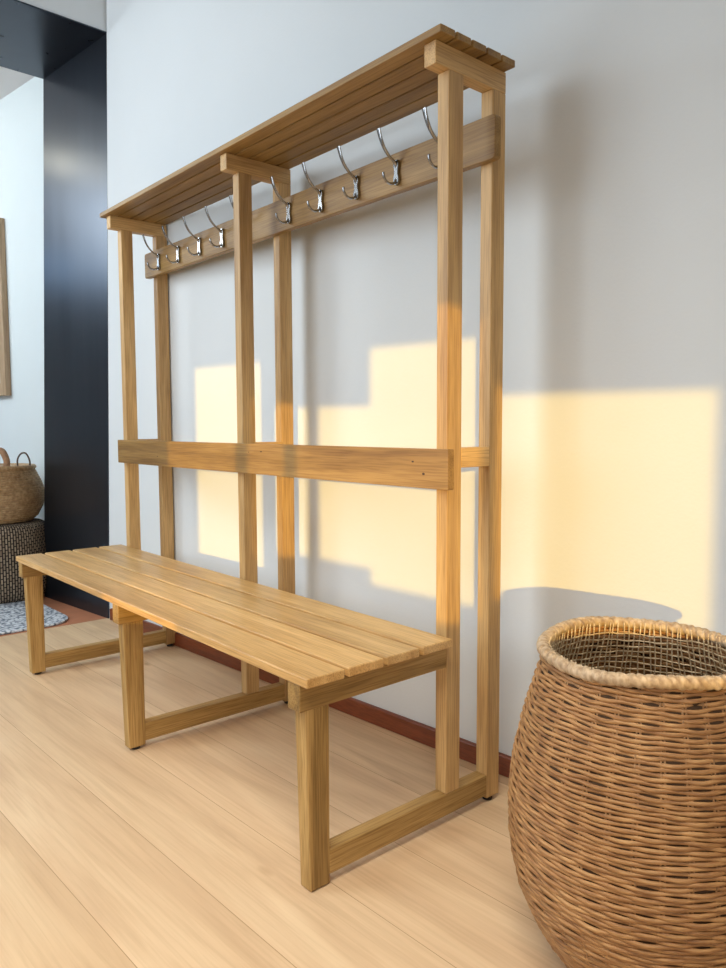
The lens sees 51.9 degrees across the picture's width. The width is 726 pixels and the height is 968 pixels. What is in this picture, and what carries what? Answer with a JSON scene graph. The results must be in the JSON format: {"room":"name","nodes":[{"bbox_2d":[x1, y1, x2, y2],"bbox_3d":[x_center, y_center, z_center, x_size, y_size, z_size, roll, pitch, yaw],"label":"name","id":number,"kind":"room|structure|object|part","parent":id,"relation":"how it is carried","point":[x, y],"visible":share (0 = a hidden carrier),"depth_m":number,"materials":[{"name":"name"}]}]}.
{"room":"entryway","nodes":[
{"label":"entryway","id":0,"kind":"room"},
{"bbox_2d":[0,66,34,99],"bbox_3d":[-4.357,-2.250,4.105,4.200,0.058,4.140,-4,6,-41],"label":"ceiling","id":1,"kind":"structure","parent":0,"point":[10,80],"depth_m":4.13,"materials":[{"name":"paint"}]},
{"bbox_2d":[0,77,43,519],"bbox_3d":[-2.939,-0.893,5.265,4.457,2.842,0.099,4,6,41],"label":"wall","id":2,"kind":"structure","parent":0,"point":[21,110],"depth_m":4.32,"materials":[{"name":"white paint"}]},
{"bbox_2d":[0,218,11,395],"bbox_3d":[-2.457,-1.076,4.739,0.850,1.045,0.035,4,6,41],"label":"picture frame","id":3,"kind":"object","parent":2,"relation":"attached to","point":[5,371],"visible":1,"depth_m":4.47,"materials":[{"name":"brown wood"}]},
{"bbox_2d":[19,0,106,31],"bbox_3d":[-2.812,-2.080,2.256,4.106,0.322,0.651,-4,6,-41],"label":"wall","id":4,"kind":"structure","parent":0,"point":[93,13],"depth_m":3.24,"materials":[{"name":"white paint"}]},
{"bbox_2d":[0,0,106,78],"bbox_3d":[-2.057,-1.971,2.923,1.966,0.006,0.665,-4,6,-41],"label":"door frame","id":5,"kind":"structure","parent":4,"relation":"attached to","point":[34,41],"depth_m":3.36,"materials":[{"name":"metal"}]},
{"bbox_2d":[0,593,566,967],"bbox_3d":[-1.491,0.859,1.348,4.600,0.050,12.400,-4,6,-41],"label":"floor","id":6,"kind":"structure","parent":0,"point":[180,849],"depth_m":1.67,"materials":[{"name":"brown wood"}]},
{"bbox_2d":[0,600,67,634],"bbox_3d":[-2.617,0.630,3.934,1.398,0.011,2.200,-4,6,-41],"label":"area rug","id":7,"kind":"object","parent":6,"relation":"on","point":[13,614],"visible":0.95,"depth_m":3.61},
{"bbox_2d":[0,518,45,603],"bbox_3d":[-1.978,0.406,4.074,0.507,0.408,0.507,-4,6,-41],"label":"pouf","id":8,"kind":"object","parent":7,"relation":"on","point":[28,537],"visible":0.56,"depth_m":3.90,"materials":[{"name":"wicker"}]},
{"bbox_2d":[0,447,43,523],"bbox_3d":[-1.986,0.000,4.050,0.480,0.403,0.480,3,6,36],"label":"basket","id":9,"kind":"object","parent":8,"relation":"on","point":[21,485],"visible":0.99,"depth_m":3.93,"materials":[{"name":"wicker"}]},
{"bbox_3d":[-1.911,-0.134,3.920,0.120,0.117,0.034,0,5,6],"label":"handle","id":10,"kind":"part","parent":9,"relation":"part of","materials":[{"name":"brown wicker"}]},
{"bbox_3d":[-1.828,-0.129,4.020,0.074,0.088,0.009,-1,5,-5],"label":"handle","id":11,"kind":"part","parent":9,"relation":"part of","materials":[{"name":"leather"}]},
{"bbox_2d":[16,23,514,891],"bbox_3d":[-0.473,-0.126,2.269,0.612,1.762,1.826,-4,6,-41],"label":"bench","id":12,"kind":"object","parent":6,"relation":"on","point":[321,654],"visible":1,"depth_m":1.89,"materials":[{"name":"brown wood"}]},
{"bbox_3d":[-1.233,0.525,2.804,0.059,0.367,0.036,-4,6,-41],"label":"leg","id":13,"kind":"part","parent":12,"relation":"part of","materials":[{"name":"brown wood"}]},
{"bbox_3d":[-1.025,0.656,2.994,0.492,0.052,0.035,-4,6,-41],"label":"floor rail","id":14,"kind":"part","parent":12,"relation":"part of","materials":[{"name":"brown wood"}]},
{"bbox_3d":[-0.936,-0.186,3.008,0.047,1.625,0.035,-4,6,-41],"label":"post","id":15,"kind":"part","parent":12,"relation":"part of","materials":[{"name":"brown wood"}]},
{"bbox_3d":[-0.664,0.574,2.149,0.059,0.367,0.036,-4,6,-41],"label":"leg","id":16,"kind":"part","parent":12,"relation":"part of","materials":[{"name":"brown wood"}]},
{"bbox_3d":[-0.879,-0.161,3.057,0.100,0.046,0.031,-4,6,-41],"label":"spacer rail","id":17,"kind":"part","parent":12,"relation":"part of","materials":[{"name":"brown wood"}]},
{"bbox_3d":[-0.808,-0.878,2.952,0.008,0.065,0.021,-4,6,-41],"label":"mounting plate","id":18,"kind":"part","parent":12,"relation":"part of","materials":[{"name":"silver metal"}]},
{"bbox_3d":[-0.825,-0.164,3.106,0.047,1.686,0.035,-4,6,-41],"label":"post","id":19,"kind":"part","parent":12,"relation":"part of","materials":[{"name":"brown wood"}]},
{"bbox_3d":[-0.700,-0.869,2.827,0.008,0.065,0.021,-4,6,-41],"label":"mounting plate","id":20,"kind":"part","parent":12,"relation":"part of","materials":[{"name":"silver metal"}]},
{"bbox_3d":[-0.592,-0.860,2.703,0.008,0.065,0.021,-4,6,-41],"label":"mounting plate","id":21,"kind":"part","parent":12,"relation":"part of","materials":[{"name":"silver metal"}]},
{"bbox_3d":[-0.457,0.705,2.338,0.492,0.052,0.035,-4,6,-41],"label":"floor rail","id":22,"kind":"part","parent":12,"relation":"part of","materials":[{"name":"brown wood"}]},
{"bbox_3d":[-0.487,-0.851,2.582,0.008,0.065,0.021,-4,6,-41],"label":"mounting plate","id":23,"kind":"part","parent":12,"relation":"part of","materials":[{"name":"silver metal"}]},
{"bbox_3d":[-0.367,-0.138,2.353,0.047,1.625,0.035,-4,6,-41],"label":"post","id":24,"kind":"part","parent":12,"relation":"part of","materials":[{"name":"brown wood"}]},
{"bbox_3d":[-0.310,-0.112,2.401,0.100,0.046,0.031,-4,6,-41],"label":"spacer rail","id":25,"kind":"part","parent":12,"relation":"part of","materials":[{"name":"brown wood"}]},
{"bbox_3d":[-0.256,-0.115,2.451,0.047,1.686,0.035,-4,6,-41],"label":"post","id":26,"kind":"part","parent":12,"relation":"part of","materials":[{"name":"brown wood"}]},
{"bbox_3d":[-0.227,-0.828,2.282,0.008,0.065,0.021,-4,6,-41],"label":"mounting plate","id":27,"kind":"part","parent":12,"relation":"part of","materials":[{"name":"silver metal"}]},
{"bbox_3d":[-0.101,0.626,1.500,0.059,0.374,0.036,-4,6,-41],"label":"leg","id":28,"kind":"part","parent":12,"relation":"part of","materials":[{"name":"brown wood"}]},
{"bbox_3d":[-0.122,-0.819,2.161,0.008,0.065,0.021,-4,6,-41],"label":"mounting plate","id":29,"kind":"part","parent":12,"relation":"part of","materials":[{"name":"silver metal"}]},
{"bbox_3d":[-0.017,-0.810,2.041,0.008,0.065,0.021,-4,6,-41],"label":"mounting plate","id":30,"kind":"part","parent":12,"relation":"part of","materials":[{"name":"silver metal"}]},
{"bbox_3d":[0.087,-0.801,1.921,0.008,0.065,0.021,-4,6,-41],"label":"mounting plate","id":31,"kind":"part","parent":12,"relation":"part of","materials":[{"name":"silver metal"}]},
{"bbox_3d":[0.107,0.754,1.689,0.492,0.052,0.035,-4,6,-41],"label":"floor rail","id":32,"kind":"part","parent":12,"relation":"part of","materials":[{"name":"brown wood"}]},
{"bbox_3d":[0.196,-0.089,1.703,0.047,1.625,0.035,-4,6,-41],"label":"post","id":33,"kind":"part","parent":12,"relation":"part of","materials":[{"name":"brown wood"}]},
{"bbox_3d":[0.253,-0.064,1.752,0.100,0.046,0.031,-4,6,-41],"label":"spacer rail","id":34,"kind":"part","parent":12,"relation":"part of","materials":[{"name":"brown wood"}]},
{"bbox_3d":[0.307,-0.067,1.801,0.047,1.686,0.035,-4,6,-41],"label":"post","id":35,"kind":"part","parent":12,"relation":"part of","materials":[{"name":"brown wood"}]},
{"bbox_2d":[507,616,725,967],"bbox_3d":[0.474,0.544,1.262,0.451,0.569,0.451,3,5,34],"label":"wicker basket","id":36,"kind":"object","parent":6,"relation":"on","point":[616,793],"visible":1,"depth_m":1.09,"materials":[{"name":"wicker"}]},
{"bbox_2d":[106,0,725,756],"bbox_3d":[1.546,-0.641,0.798,0.161,3.000,7.790,-5,6,-44],"label":"wall","id":37,"kind":"structure","parent":0,"point":[613,486],"depth_m":1.97,"materials":[{"name":"white paint"}]},
{"bbox_2d":[43,34,109,618],"bbox_3d":[-1.433,-0.693,3.719,0.853,2.672,0.030,4,6,43],"label":"trim","id":38,"kind":"structure","parent":37,"relation":"attached to","point":[76,407],"depth_m":3.66,"materials":[{"name":"metal"}]},
{"bbox_2d":[110,608,510,777],"bbox_3d":[1.498,0.832,0.847,0.016,0.056,7.751,-5,6,-44],"label":"baseboard","id":39,"kind":"structure","parent":37,"relation":"attached to","point":[419,732],"depth_m":2.33,"materials":[{"name":"red wood"}]}
]}

